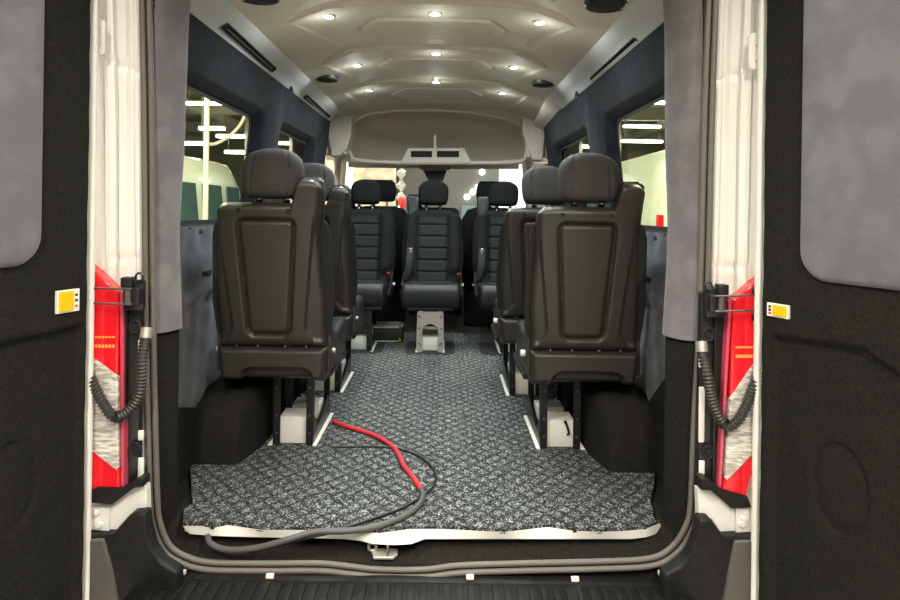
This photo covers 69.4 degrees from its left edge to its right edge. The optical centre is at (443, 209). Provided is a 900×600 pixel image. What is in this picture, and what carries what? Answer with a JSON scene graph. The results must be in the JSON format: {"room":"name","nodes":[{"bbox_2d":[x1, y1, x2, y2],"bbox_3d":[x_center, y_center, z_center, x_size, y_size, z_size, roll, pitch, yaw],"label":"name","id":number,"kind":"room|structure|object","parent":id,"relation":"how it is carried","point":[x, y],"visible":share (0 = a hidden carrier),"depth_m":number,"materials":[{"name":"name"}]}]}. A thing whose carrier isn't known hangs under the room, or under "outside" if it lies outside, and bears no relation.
{"room":"vehicle interior","nodes":[
{"label":"vehicle interior","id":0,"kind":"room"},
{"bbox_2d":[177,225,220,485],"bbox_3d":[-0.920,0.530,3.415,0.056,0.935,2.970,1,0,0],"label":"wall","id":1,"kind":"structure","parent":0,"point":[198,337],"depth_m":2.37,"materials":[{"name":"plastic"}]},
{"bbox_2d":[0,0,98,599],"bbox_3d":[-1.079,0.185,1.386,0.094,2.100,0.806,1,0,17],"label":"door","id":2,"kind":"structure","parent":1,"relation":"in","point":[49,48],"depth_m":1.61,"materials":[{"name":"black plastic"}]},
{"bbox_2d":[85,327,152,422],"bbox_3d":[-0.893,0.449,1.782,0.176,0.257,0.068,1,0,0],"label":"cable conduit","id":3,"kind":"object","parent":2,"relation":"attached to","point":[118,416],"visible":0.98,"depth_m":1.76,"materials":[{"name":"grey plastic"}]},
{"bbox_2d":[93,272,145,310],"bbox_3d":[-0.899,0.227,1.776,0.158,0.117,0.051,1,0,0],"label":"hinge","id":4,"kind":"object","parent":2,"relation":"attached to","point":[134,290],"visible":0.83,"depth_m":1.76,"materials":[{"name":"black metal"}]},
{"bbox_2d":[92,264,127,488],"bbox_3d":[-0.934,0.462,1.816,0.111,0.622,0.068,1,0,0],"label":"tail light","id":5,"kind":"object","parent":1,"relation":"attached to","point":[110,439],"visible":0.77,"depth_m":1.78,"materials":[{"name":"red plastic"}]},
{"bbox_2d":[95,0,145,472],"bbox_3d":[-0.968,0.167,1.854,0.251,2.180,0.138,1,0,22],"label":"door frame","id":6,"kind":"structure","parent":1,"relation":"attached to","point":[118,230],"depth_m":1.85,"materials":[{"name":"white paint"}]},
{"bbox_2d":[92,473,149,503],"bbox_3d":[-0.897,0.769,1.798,0.150,0.072,0.045,1,0,0],"label":"cap","id":7,"kind":"object","parent":1,"relation":"attached to","point":[101,495],"visible":0.79,"depth_m":1.77,"materials":[{"name":"plastic"}]},
{"bbox_2d":[91,482,150,530],"bbox_3d":[-0.904,0.834,1.806,0.164,0.140,0.048,1,0,0],"label":"bracket","id":8,"kind":"object","parent":1,"relation":"attached to","point":[105,517],"visible":0.64,"depth_m":1.80,"materials":[{"name":"white paint"}]},
{"bbox_2d":[125,310,143,482],"bbox_3d":[-0.877,0.508,1.825,0.085,0.552,0.045,1,0,0],"label":"channel","id":9,"kind":"object","parent":1,"relation":"attached to","point":[134,319],"visible":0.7,"depth_m":1.82,"materials":[{"name":"black plastic"}]},
{"bbox_2d":[153,0,190,529],"bbox_3d":[-0.823,0.114,1.977,0.090,1.810,0.184,1,0,0],"label":"pillar","id":10,"kind":"structure","parent":1,"relation":"attached to","point":[171,17],"depth_m":1.95,"materials":[{"name":"plastic"}]},
{"bbox_2d":[180,13,282,233],"bbox_3d":[-0.907,-0.279,2.655,0.147,0.743,1.370,1,0,0],"label":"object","id":11,"kind":"structure","parent":1,"relation":"in","point":[217,71],"depth_m":2.67,"materials":[{"name":"plastic"}]},
{"bbox_2d":[266,85,330,202],"bbox_3d":[-0.907,-0.279,4.045,0.147,0.743,1.410,1,0,0],"label":"window","id":12,"kind":"structure","parent":1,"relation":"in","point":[297,120],"depth_m":4.01,"materials":[{"name":"plastic"}]},
{"bbox_2d":[153,0,304,202],"bbox_3d":[-1.018,0.026,4.120,0.085,1.940,4.480,1,0,0],"label":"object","id":13,"kind":"object","parent":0,"point":[296,147],"depth_m":4.33,"materials":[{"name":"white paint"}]},
{"bbox_2d":[190,0,340,120],"bbox_3d":[-0.796,-0.686,3.325,0.112,0.094,2.790,1,0,0],"label":"crown molding","id":14,"kind":"structure","parent":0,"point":[214,14],"depth_m":2.73,"materials":[{"name":"grey plastic"}]},
{"bbox_2d":[333,158,345,184],"bbox_3d":[-0.941,-0.114,5.824,0.132,0.702,0.903,1,0,-8],"label":"pillar","id":15,"kind":"structure","parent":0,"point":[339,167],"depth_m":5.40,"materials":[{"name":"beige plastic"}]},
{"bbox_2d":[166,473,675,576],"bbox_3d":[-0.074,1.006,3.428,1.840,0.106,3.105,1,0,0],"label":"sill","id":16,"kind":"structure","parent":0,"point":[425,552],"depth_m":1.93,"materials":[{"name":"black plastic"}]},
{"bbox_2d":[205,487,425,552],"bbox_3d":[-0.351,0.954,1.942,0.681,0.080,0.206,1,0,-21],"label":"power cable","id":17,"kind":"object","parent":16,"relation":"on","point":[372,527],"visible":1,"depth_m":1.87,"materials":[{"name":"grey plastic"}]},
{"bbox_2d":[367,543,397,559],"bbox_3d":[-0.181,0.988,1.902,0.090,0.050,0.041,1,0,0],"label":"latch striker","id":18,"kind":"object","parent":16,"relation":"attached to","point":[387,553],"visible":0.86,"depth_m":1.90,"materials":[{"name":"silver metal"}]},
{"bbox_2d":[124,570,685,599],"bbox_3d":[-0.085,1.074,1.657,1.600,0.060,0.435,1,0,0],"label":"bumper cover","id":19,"kind":"object","parent":16,"relation":"attached to","point":[196,585],"visible":0.86,"depth_m":1.80,"materials":[{"name":"plastic"}]},
{"bbox_2d":[89,507,182,599],"bbox_3d":[-0.850,0.956,1.784,0.258,0.266,0.052,1,0,0],"label":"bumper cover","id":20,"kind":"object","parent":19,"relation":"attached to","point":[130,558],"visible":0.91,"depth_m":1.76,"materials":[{"name":"plastic"}]},
{"bbox_2d":[659,513,751,599],"bbox_3d":[0.725,0.964,1.784,0.254,0.249,0.052,1,0,0],"label":"bumper cover","id":21,"kind":"object","parent":19,"relation":"attached to","point":[713,564],"visible":0.93,"depth_m":1.76,"materials":[{"name":"plastic"}]},
{"bbox_2d":[183,332,659,533],"bbox_3d":[-0.073,0.944,3.430,1.750,0.014,3.059,1,0,0],"label":"floor","id":22,"kind":"structure","parent":0,"point":[455,412],"depth_m":2.34,"materials":[{"name":"carpet"}]},
{"bbox_2d":[194,375,293,464],"bbox_3d":[-0.833,0.805,2.840,0.257,0.265,0.950,1,0,0],"label":"wheel well","id":23,"kind":"object","parent":22,"relation":"on","point":[235,417],"visible":0.56,"depth_m":2.44,"materials":[{"name":"black fabric"}]},
{"bbox_2d":[212,148,345,445],"bbox_3d":[-0.640,0.356,2.646,0.458,1.170,0.648,1,0,0],"label":"passenger seat","id":24,"kind":"object","parent":22,"relation":"on","point":[273,285],"visible":1,"depth_m":2.39,"materials":[{"name":"black leather"}]},
{"bbox_2d":[333,317,345,351],"bbox_3d":[-0.641,0.561,2.712,0.396,0.164,0.515,1,0,0],"label":"seat cushion","id":25,"kind":"object","parent":24,"relation":"on","point":[339,323],"depth_m":2.79,"materials":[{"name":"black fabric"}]},
{"bbox_2d":[292,163,363,392],"bbox_3d":[-0.652,0.356,3.396,0.458,1.170,0.648,1,0,0],"label":"passenger seat","id":26,"kind":"object","parent":22,"relation":"on","point":[348,305],"visible":0.27,"depth_m":3.15,"materials":[{"name":"black leather"}]},
{"bbox_2d":[356,295,363,321],"bbox_3d":[-0.653,0.561,3.462,0.396,0.164,0.515,1,0,0],"label":"seat cushion","id":27,"kind":"object","parent":26,"relation":"on","point":[360,300],"depth_m":3.54,"materials":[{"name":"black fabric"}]},
{"bbox_2d":[351,342,385,353],"bbox_3d":[-0.573,0.929,4.420,0.330,0.002,0.420,1,0,0],"label":"floor mat","id":28,"kind":"object","parent":22,"relation":"on","point":[379,346],"visible":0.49,"depth_m":4.29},
{"bbox_2d":[345,179,395,351],"bbox_3d":[-0.583,0.357,4.584,0.458,1.170,0.648,1,0,0],"label":"passenger seat","id":29,"kind":"object","parent":22,"relation":"on","point":[374,226],"visible":0.72,"depth_m":4.72,"materials":[{"name":"black fabric"}]},
{"bbox_2d":[357,281,389,306],"bbox_3d":[-0.588,0.562,4.518,0.396,0.164,0.515,1,0,0],"label":"seat cushion","id":30,"kind":"object","parent":29,"relation":"on","point":[374,293],"depth_m":4.27,"materials":[{"name":"black fabric"}]},
{"bbox_2d":[331,419,422,489],"bbox_3d":[-0.241,0.926,2.527,0.109,0.016,0.797,1,0,-31],"label":"power cable","id":31,"kind":"object","parent":22,"relation":"on","point":[394,448],"visible":0.98,"depth_m":2.56,"materials":[{"name":"red plastic"}]},
{"bbox_2d":[333,445,436,527],"bbox_3d":[-0.199,0.931,2.249,0.360,0.009,0.673,1,0,-10],"label":"power cable","id":32,"kind":"object","parent":22,"relation":"on","point":[346,446],"visible":0.9,"depth_m":2.22,"materials":[{"name":"black plastic"}]},
{"bbox_2d":[372,321,403,341],"bbox_3d":[-0.406,0.875,4.678,0.230,0.114,0.192,1,0,0],"label":"box","id":33,"kind":"object","parent":22,"relation":"on","point":[386,331],"visible":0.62,"depth_m":4.59,"materials":[{"name":"black plastic"}]},
{"bbox_2d":[183,523,660,544],"bbox_3d":[-0.053,0.961,1.925,1.441,0.029,0.086,1,0,-2],"label":"edging strip","id":34,"kind":"object","parent":22,"relation":"attached to","point":[408,536],"visible":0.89,"depth_m":1.92,"materials":[{"name":"grey plastic"}]},
{"bbox_2d":[405,341,454,354],"bbox_3d":[-0.093,0.935,4.420,0.330,0.002,0.420,1,0,0],"label":"floor mat","id":35,"kind":"object","parent":22,"relation":"on","point":[449,348],"visible":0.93,"depth_m":4.33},
{"bbox_2d":[400,180,463,352],"bbox_3d":[-0.083,0.364,4.584,0.458,1.170,0.648,1,0,0],"label":"passenger seat","id":36,"kind":"object","parent":22,"relation":"on","point":[432,246],"visible":0.99,"depth_m":4.71,"materials":[{"name":"black fabric"}]},
{"bbox_2d":[401,281,460,308],"bbox_3d":[-0.088,0.569,4.518,0.396,0.164,0.515,1,0,0],"label":"seat cushion","id":37,"kind":"object","parent":36,"relation":"on","point":[414,294],"depth_m":4.26,"materials":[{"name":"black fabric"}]},
{"bbox_2d":[404,311,492,333],"bbox_3d":[-0.074,0.979,5.700,1.800,0.040,1.500,1,0,0],"label":"covering","id":38,"kind":"object","parent":22,"relation":"on","point":[453,322],"depth_m":5.41,"materials":[{"name":"black"}]},
{"bbox_2d":[364,180,408,323],"bbox_3d":[-0.515,0.350,5.515,0.500,1.185,0.670,1,0,0],"label":"seat","id":39,"kind":"object","parent":38,"relation":"on","point":[392,311],"visible":0.25,"depth_m":5.25,"materials":[{"name":"black fabric"}]},
{"bbox_2d":[393,272,402,287],"bbox_3d":[-0.518,0.563,5.590,0.480,0.160,0.520,1,0,0],"label":"seat cushion","id":40,"kind":"object","parent":39,"relation":"on","point":[397,276],"depth_m":5.33,"materials":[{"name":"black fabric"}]},
{"bbox_2d":[462,181,497,324],"bbox_3d":[0.375,0.363,5.515,0.500,1.185,0.670,1,0,0],"label":"seat","id":41,"kind":"object","parent":38,"relation":"on","point":[472,314],"visible":0.25,"depth_m":5.33,"materials":[{"name":"black fabric"}]},
{"bbox_2d":[462,272,473,288],"bbox_3d":[0.372,0.575,5.590,0.480,0.160,0.520,1,0,0],"label":"seat cushion","id":42,"kind":"object","parent":41,"relation":"on","point":[467,278],"depth_m":5.33,"materials":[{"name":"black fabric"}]},
{"bbox_2d":[478,342,508,355],"bbox_3d":[0.407,0.942,4.420,0.330,0.002,0.420,1,0,0],"label":"floor mat","id":43,"kind":"object","parent":22,"relation":"on","point":[486,348],"visible":0.47,"depth_m":4.38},
{"bbox_2d":[472,181,518,352],"bbox_3d":[0.437,0.371,4.584,0.458,1.170,0.648,1,0,0],"label":"passenger seat","id":44,"kind":"object","parent":22,"relation":"on","point":[488,221],"visible":0.48,"depth_m":4.74,"materials":[{"name":"black fabric"}]},
{"bbox_2d":[477,282,496,308],"bbox_3d":[0.432,0.576,4.518,0.396,0.164,0.515,1,0,0],"label":"seat cushion","id":45,"kind":"object","parent":44,"relation":"on","point":[486,291],"depth_m":4.27,"materials":[{"name":"black fabric"}]},
{"bbox_2d":[491,166,586,395],"bbox_3d":[0.478,0.372,3.376,0.458,1.170,0.648,1,0,0],"label":"passenger seat","id":46,"kind":"object","parent":22,"relation":"on","point":[539,183],"visible":0.33,"depth_m":3.12,"materials":[{"name":"black leather"}]},
{"bbox_2d":[513,153,646,449],"bbox_3d":[0.525,0.372,2.646,0.458,1.170,0.648,1,0,0],"label":"passenger seat","id":47,"kind":"object","parent":22,"relation":"on","point":[585,297],"visible":1,"depth_m":2.39,"materials":[{"name":"grey plastic"}]},
{"bbox_2d":[516,319,524,350],"bbox_3d":[0.524,0.577,2.712,0.396,0.164,0.515,1,0,0],"label":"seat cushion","id":48,"kind":"object","parent":47,"relation":"on","point":[520,330],"depth_m":2.81,"materials":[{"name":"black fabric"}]},
{"bbox_2d":[564,382,655,475],"bbox_3d":[0.685,0.826,2.820,0.267,0.265,0.950,1,0,0],"label":"wheel arch","id":49,"kind":"object","parent":22,"relation":"on","point":[617,430],"visible":0.56,"depth_m":2.41,"materials":[{"name":"black fabric"}]},
{"bbox_2d":[186,89,664,126],"bbox_3d":[0.000,-4.300,10.000,44.000,0.100,50.000,1,0,0],"label":"ceiling","id":50,"kind":"structure","parent":0,"point":[192,96],"depth_m":30.48,"materials":[{"name":"grey"}]},
{"bbox_2d":[185,96,203,144],"bbox_3d":[-8.465,-3.300,21.700,1.000,2.257,0.160,1,0,0],"label":"strip light","id":51,"kind":"object","parent":50,"relation":"hanging from","point":[187,142],"visible":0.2,"depth_m":21.63,"materials":[{"name":"beige"}]},
{"bbox_2d":[186,100,203,104],"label":"strip light","id":52,"kind":"object","parent":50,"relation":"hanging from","point":[194,102],"depth_m":20.89,"materials":[{"name":"beige plastic"}]},
{"bbox_2d":[215,109,244,137],"bbox_3d":[-7.402,-3.474,22.840,1.200,1.878,0.160,1,0,0],"label":"strip light","id":53,"kind":"object","parent":50,"relation":"hanging from","point":[218,135],"visible":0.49,"depth_m":22.78,"materials":[{"name":"beige"}]},
{"bbox_2d":[223,129,244,153],"bbox_3d":[-7.179,-3.227,23.620,1.600,2.368,0.160,1,0,0],"label":"strip light","id":54,"kind":"object","parent":50,"relation":"hanging from","point":[226,151],"visible":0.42,"depth_m":23.56,"materials":[{"name":"beige"}]},
{"bbox_2d":[622,105,661,127],"bbox_3d":[7.713,-3.704,25.300,1.500,0.998,0.160,1,0,0],"label":"strip light","id":55,"kind":"object","parent":50,"relation":"hanging from","point":[626,125],"visible":0.91,"depth_m":25.23,"materials":[{"name":"beige"}]},
{"bbox_2d":[621,106,663,142],"bbox_3d":[7.911,-3.444,25.940,1.700,1.511,0.160,1,0,0],"label":"strip light","id":56,"kind":"object","parent":50,"relation":"hanging from","point":[622,140],"visible":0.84,"depth_m":25.87,"materials":[{"name":"beige"}]},
{"bbox_2d":[229,0,634,119],"bbox_3d":[-0.049,-0.761,3.370,1.424,0.151,2.980,1,0,0],"label":"ceiling","id":57,"kind":"structure","parent":0,"point":[477,41],"depth_m":3.06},
{"bbox_2d":[242,0,280,4],"bbox_3d":[-0.642,-0.738,2.245,0.156,0.026,0.156,1,0,0],"label":"ceiling speaker","id":58,"kind":"object","parent":57,"relation":"attached to","point":[254,2],"visible":1,"depth_m":2.28,"materials":[{"name":"black plastic"}]},
{"bbox_2d":[244,0,277,3],"bbox_3d":[-0.643,-0.729,2.245,0.136,0.008,0.136,1,0,0],"label":"grille","id":59,"kind":"object","parent":58,"relation":"attached to","point":[245,1],"depth_m":2.28,"materials":[{"name":"black plastic"}]},
{"bbox_2d":[316,75,338,82],"bbox_3d":[-0.656,-0.734,3.647,0.130,0.026,0.130,1,0,0],"label":"ceiling speaker","id":60,"kind":"object","parent":57,"relation":"attached to","point":[325,78],"visible":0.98,"depth_m":3.61,"materials":[{"name":"black plastic"}]},
{"bbox_2d":[328,114,353,157],"bbox_3d":[-0.783,-0.587,4.940,0.187,0.380,0.160,1,0,0],"label":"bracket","id":61,"kind":"object","parent":57,"relation":"attached to","point":[341,131],"visible":0.66,"depth_m":4.86,"materials":[{"name":"beige plastic"}]},
{"bbox_2d":[347,105,528,123],"bbox_3d":[-0.050,-0.692,4.928,1.400,0.195,0.145,1,0,0],"label":"headliner edge","id":62,"kind":"structure","parent":57,"relation":"attached to","point":[497,112],"depth_m":4.94,"materials":[{"name":"beige plastic"}]},
{"bbox_2d":[520,110,544,161],"bbox_3d":[0.674,-0.572,4.940,0.185,0.408,0.160,1,0,0],"label":"bracket","id":63,"kind":"object","parent":57,"relation":"attached to","point":[534,137],"visible":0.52,"depth_m":4.86,"materials":[{"name":"beige plastic"}]},
{"bbox_2d":[521,119,546,156],"bbox_3d":[0.678,-0.596,4.915,0.260,0.390,0.030,1,0,0],"label":"panel","id":64,"kind":"object","parent":63,"relation":"attached to","point":[526,149],"visible":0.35,"depth_m":4.90,"materials":[{"name":"grey plastic"}]},
{"bbox_2d":[532,80,553,87],"bbox_3d":[0.563,-0.716,3.698,0.130,0.026,0.130,1,0,0],"label":"ceiling speaker","id":65,"kind":"object","parent":57,"relation":"attached to","point":[536,83],"visible":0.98,"depth_m":3.66,"materials":[{"name":"black plastic"}]},
{"bbox_2d":[584,0,628,12],"bbox_3d":[0.566,-0.715,2.258,0.156,0.026,0.156,1,0,0],"label":"ceiling speaker","id":66,"kind":"object","parent":57,"relation":"attached to","point":[596,6],"visible":0.98,"depth_m":2.25,"materials":[{"name":"black plastic"}]},
{"bbox_2d":[326,153,547,164],"bbox_3d":[-0.051,-0.623,5.300,1.900,0.455,1.000,1,0,0],"label":"wall","id":67,"kind":"structure","parent":0,"point":[346,158],"depth_m":5.52,"materials":[{"name":"beige plastic"}]},
{"bbox_2d":[221,23,276,71],"bbox_3d":[-0.803,-0.668,2.725,0.032,0.031,0.730,1,0,-1],"label":"air vent","id":68,"kind":"object","parent":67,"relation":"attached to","point":[226,27],"visible":1,"depth_m":2.65,"materials":[{"name":"black plastic"}]},
{"bbox_2d":[303,95,330,117],"bbox_3d":[-0.813,-0.662,4.201,0.032,0.029,0.827,1,0,0],"label":"air vent","id":69,"kind":"object","parent":67,"relation":"attached to","point":[307,98],"visible":1,"depth_m":4.10,"materials":[{"name":"black plastic"}]},
{"bbox_2d":[348,109,526,164],"bbox_3d":[-0.046,-0.565,5.187,1.399,0.439,0.426,1,0,0],"label":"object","id":70,"kind":"object","parent":67,"relation":"attached to","point":[399,136],"visible":0.94,"depth_m":5.33,"materials":[{"name":"beige plastic"}]},
{"bbox_2d":[348,162,419,167],"bbox_3d":[-0.451,-0.368,5.340,0.673,0.049,0.020,1,0,0],"label":"sun visor","id":71,"kind":"object","parent":70,"relation":"attached to","point":[350,164],"visible":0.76,"depth_m":5.33,"materials":[{"name":"beige plastic"}]},
{"bbox_2d":[419,165,449,180],"bbox_3d":[-0.070,-0.311,5.340,0.386,0.162,0.140,1,0,0],"label":"mirror","id":72,"kind":"object","parent":70,"relation":"attached to","point":[432,172],"visible":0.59,"depth_m":5.27,"materials":[{"name":"black plastic"}]},
{"bbox_2d":[450,164,518,168],"bbox_3d":[0.279,-0.363,5.340,0.673,0.062,0.020,1,0,0],"label":"sun visor","id":73,"kind":"object","parent":70,"relation":"attached to","point":[513,166],"visible":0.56,"depth_m":5.33,"materials":[{"name":"beige plastic"}]},
{"bbox_2d":[533,0,663,131],"bbox_3d":[0.710,-0.644,3.417,0.141,0.137,2.973,1,0,0],"label":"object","id":74,"kind":"structure","parent":67,"relation":"attached to","point":[642,17],"depth_m":2.72,"materials":[{"name":"grey plastic"}]},
{"bbox_2d":[590,38,637,80],"bbox_3d":[0.723,-0.632,2.791,0.040,0.031,0.739,1,0,0],"label":"air vent","id":75,"kind":"object","parent":74,"relation":"in","point":[632,40],"visible":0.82,"depth_m":2.71,"materials":[{"name":"black plastic"}]},
{"bbox_2d":[522,157,533,206],"bbox_3d":[0.765,-0.090,5.824,0.132,0.702,0.903,1,0,8],"label":"pillar","id":76,"kind":"structure","parent":0,"point":[529,164],"depth_m":5.41,"materials":[{"name":"beige plastic"}]},
{"bbox_2d":[564,0,704,158],"bbox_3d":[0.897,0.052,4.120,0.085,1.940,4.480,1,0,0],"label":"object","id":77,"kind":"object","parent":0,"point":[576,148],"depth_m":4.33,"materials":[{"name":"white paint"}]},
{"bbox_2d":[635,232,666,485],"bbox_3d":[0.785,0.553,3.415,0.056,0.935,2.970,1,0,0],"label":"wall","id":78,"kind":"structure","parent":0,"point":[651,380],"depth_m":2.39,"materials":[{"name":"plastic"}]},
{"bbox_2d":[544,89,598,206],"bbox_3d":[0.794,-0.255,4.045,0.147,0.743,1.410,1,0,0],"label":"window","id":79,"kind":"structure","parent":78,"relation":"in","point":[570,125],"depth_m":3.99,"materials":[{"name":"blue fabric"}]},
{"bbox_2d":[586,22,666,240],"bbox_3d":[0.794,-0.255,2.655,0.147,0.743,1.370,1,0,0],"label":"window frame","id":80,"kind":"structure","parent":78,"relation":"in","point":[635,82],"depth_m":2.73,"materials":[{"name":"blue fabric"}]},
{"bbox_2d":[662,0,702,538],"bbox_3d":[0.701,0.135,1.971,0.093,1.810,0.187,1,0,-8],"label":"pillar","id":81,"kind":"structure","parent":78,"relation":"attached to","point":[683,19],"depth_m":1.94,"materials":[{"name":"fabric"}]},
{"bbox_2d":[695,292,727,484],"bbox_3d":[0.752,0.508,1.825,0.085,0.552,0.045,1,0,0],"label":"channel","id":82,"kind":"object","parent":78,"relation":"attached to","point":[709,329],"visible":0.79,"depth_m":1.82,"materials":[{"name":"black plastic"}]},
{"bbox_2d":[694,485,750,531],"bbox_3d":[0.780,0.841,1.806,0.154,0.134,0.048,1,0,0],"label":"bracket","id":83,"kind":"object","parent":78,"relation":"attached to","point":[724,517],"visible":0.7,"depth_m":1.80,"materials":[{"name":"white paint"}]},
{"bbox_2d":[695,472,750,507],"bbox_3d":[0.771,0.773,1.798,0.139,0.080,0.045,1,0,0],"label":"cap","id":84,"kind":"object","parent":78,"relation":"attached to","point":[733,499],"visible":0.94,"depth_m":1.77,"materials":[{"name":"plastic"}]},
{"bbox_2d":[711,0,757,504],"bbox_3d":[0.870,0.192,1.854,0.239,2.180,0.131,1,0,-22],"label":"door frame","id":85,"kind":"structure","parent":78,"relation":"attached to","point":[734,183],"depth_m":1.85,"materials":[{"name":"white paint"}]},
{"bbox_2d":[715,277,753,494],"bbox_3d":[0.819,0.483,1.816,0.118,0.605,0.068,1,0,0],"label":"tail light","id":86,"kind":"object","parent":78,"relation":"attached to","point":[733,469],"visible":0.72,"depth_m":1.78,"materials":[{"name":"red plastic"}]},
{"bbox_2d":[751,0,899,599],"bbox_3d":[1.005,0.214,1.398,0.094,2.100,0.806,1,0,-22],"label":"door","id":87,"kind":"structure","parent":78,"relation":"in","point":[825,490],"depth_m":1.55,"materials":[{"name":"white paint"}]},
{"bbox_2d":[695,341,761,431],"bbox_3d":[0.783,0.481,1.781,0.177,0.241,0.066,1,0,0],"label":"cable conduit","id":88,"kind":"object","parent":87,"relation":"attached to","point":[723,422],"visible":0.98,"depth_m":1.76,"materials":[{"name":"grey plastic"}]},
{"bbox_2d":[704,281,754,321],"bbox_3d":[0.785,0.250,1.776,0.151,0.110,0.051,1,0,0],"label":"hinge","id":89,"kind":"object","parent":87,"relation":"attached to","point":[715,296],"visible":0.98,"depth_m":1.76,"materials":[{"name":"black metal"}]},
{"bbox_3d":[-0.047,-0.911,1.870,2.000,0.100,0.080,1,0,0],"label":"wall","id":90,"kind":"structure","parent":0,"visible":0},
{"bbox_2d":[139,0,718,576],"bbox_3d":[-0.048,0.081,1.868,1.669,1.960,0.033,1,0,0],"label":"seal","id":91,"kind":"object","parent":90,"relation":"attached to","point":[656,560],"visible":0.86,"depth_m":1.86,"materials":[{"name":"grey rubber"}]},
{"label":"outside","id":92,"kind":"structure","parent":0,"visible":0},
{"bbox_2d":[203,116,244,145],"bbox_3d":[-4.032,-1.503,12.000,0.800,0.645,0.059,1,0,0],"label":"air hose","id":93,"kind":"object","parent":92,"point":[239,125],"visible":0.72,"depth_m":11.98,"materials":[{"name":"beige plastic"}]},
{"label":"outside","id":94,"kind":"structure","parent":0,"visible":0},
{"bbox_2d":[186,105,664,120],"bbox_3d":[-0.007,-3.800,25.000,44.000,0.500,0.250,1,0,0],"label":"beam","id":95,"kind":"structure","parent":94,"point":[650,113],"depth_m":24.87,"materials":[{"name":"beige metal"}]},
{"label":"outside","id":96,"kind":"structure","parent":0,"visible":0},
{"bbox_2d":[185,121,664,138],"bbox_3d":[-0.007,-3.800,31.000,44.000,0.500,0.250,1,0,0],"label":"beam","id":97,"kind":"structure","parent":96,"point":[191,126],"depth_m":30.87,"materials":[{"name":"beige metal"}]},
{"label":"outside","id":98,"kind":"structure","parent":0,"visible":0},
{"bbox_2d":[186,98,244,131],"bbox_3d":[-9.009,-3.726,10.000,0.200,0.300,50.000,1,0,0],"label":"duct","id":99,"kind":"object","parent":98,"point":[225,119],"depth_m":26.03,"materials":[{"name":"beige metal"}]},
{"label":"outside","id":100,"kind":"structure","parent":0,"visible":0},
{"bbox_2d":[621,121,664,144],"bbox_3d":[8.989,-3.475,10.000,0.200,0.300,50.000,1,0,0],"label":"duct","id":101,"kind":"object","parent":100,"point":[644,132],"depth_m":28.81,"materials":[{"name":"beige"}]},
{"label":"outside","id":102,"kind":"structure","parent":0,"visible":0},
{"bbox_2d":[396,168,405,210],"bbox_3d":[-0.659,-0.514,10.000,0.179,2.950,0.060,1,0,0],"label":"streamer","id":103,"kind":"object","parent":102,"point":[401,172],"visible":0.13,"depth_m":9.98,"materials":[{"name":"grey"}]},
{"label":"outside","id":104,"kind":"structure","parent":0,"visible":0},
{"bbox_3d":[-0.084,1.719,10.000,44.000,0.100,50.000,1,0,0],"label":"floor","id":105,"kind":"structure","parent":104,"visible":0},
{"bbox_2d":[202,97,209,219],"bbox_3d":[-2.743,-0.668,7.500,0.300,5.900,0.300,1,0,0],"label":"post","id":106,"kind":"object","parent":105,"relation":"on","point":[206,101],"visible":0.16,"depth_m":7.48,"materials":[{"name":"beige plastic"}]},
{"bbox_2d":[180,156,239,220],"bbox_3d":[-4.965,0.328,11.550,2.009,2.540,5.300,1,0,0],"label":"van","id":107,"kind":"object","parent":105,"relation":"on","point":[223,187],"visible":0.1,"depth_m":10.91,"materials":[{"name":"beige"}]},
{"bbox_2d":[325,157,395,205],"bbox_3d":[-1.542,-0.312,12.000,1.311,3.920,0.100,1,0,0],"label":"wall","id":108,"kind":"structure","parent":105,"relation":"on","point":[359,173],"depth_m":11.95,"materials":[{"name":"beige paint"}]},
{"bbox_2d":[347,162,353,188],"bbox_3d":[-1.719,-0.474,11.900,0.110,1.200,0.120,1,0,0],"label":"box","id":109,"kind":"object","parent":108,"relation":"attached to","point":[350,171],"visible":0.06,"depth_m":11.84,"materials":[{"name":"white"}]},
{"bbox_2d":[398,197,405,208],"bbox_3d":[-0.593,0.741,9.000,0.110,1.842,0.110,1,0,0],"label":"bollard","id":110,"kind":"object","parent":105,"relation":"on","point":[401,201],"visible":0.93,"depth_m":8.96,"materials":[{"name":"red"}]},
{"bbox_2d":[461,205,474,220],"bbox_3d":[0.483,0.792,13.380,0.280,1.770,0.100,1,0,0],"label":"display panel","id":111,"kind":"object","parent":105,"relation":"on","point":[464,208],"visible":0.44,"depth_m":13.33,"materials":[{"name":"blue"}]},
{"bbox_2d":[402,163,545,217],"bbox_3d":[0.590,-0.282,13.500,3.011,3.920,0.100,1,0,0],"label":"wall","id":112,"kind":"structure","parent":105,"relation":"on","point":[460,182],"depth_m":13.45,"materials":[{"name":"grey"}]},
{"bbox_2d":[499,165,524,207],"bbox_3d":[1.476,-0.579,13.400,0.680,1.500,0.120,1,0,0],"label":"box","id":113,"kind":"object","parent":112,"relation":"attached to","point":[515,176],"visible":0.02,"depth_m":13.34,"materials":[{"name":"white"}]},
{"bbox_2d":[588,150,666,226],"bbox_3d":[3.554,0.447,10.550,2.009,2.540,5.300,1,0,0],"label":"van","id":114,"kind":"object","parent":105,"relation":"on","point":[650,169],"visible":0.02,"depth_m":8.26,"materials":[{"name":"grey"}]},
{"bbox_2d":[656,215,663,226],"bbox_3d":[2.660,0.382,8.005,0.110,0.650,0.050,1,0,0],"label":"tail lamp","id":115,"kind":"object","parent":114,"relation":"attached to","point":[659,218],"depth_m":7.98,"materials":[{"name":"red"}]},
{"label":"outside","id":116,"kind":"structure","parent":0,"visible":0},
{"bbox_2d":[184,132,664,206],"bbox_3d":[-0.041,-1.351,35.000,44.000,6.000,0.100,1,0,0],"label":"wall","id":117,"kind":"structure","parent":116,"point":[234,162],"depth_m":34.95,"materials":[{"name":"grey"}]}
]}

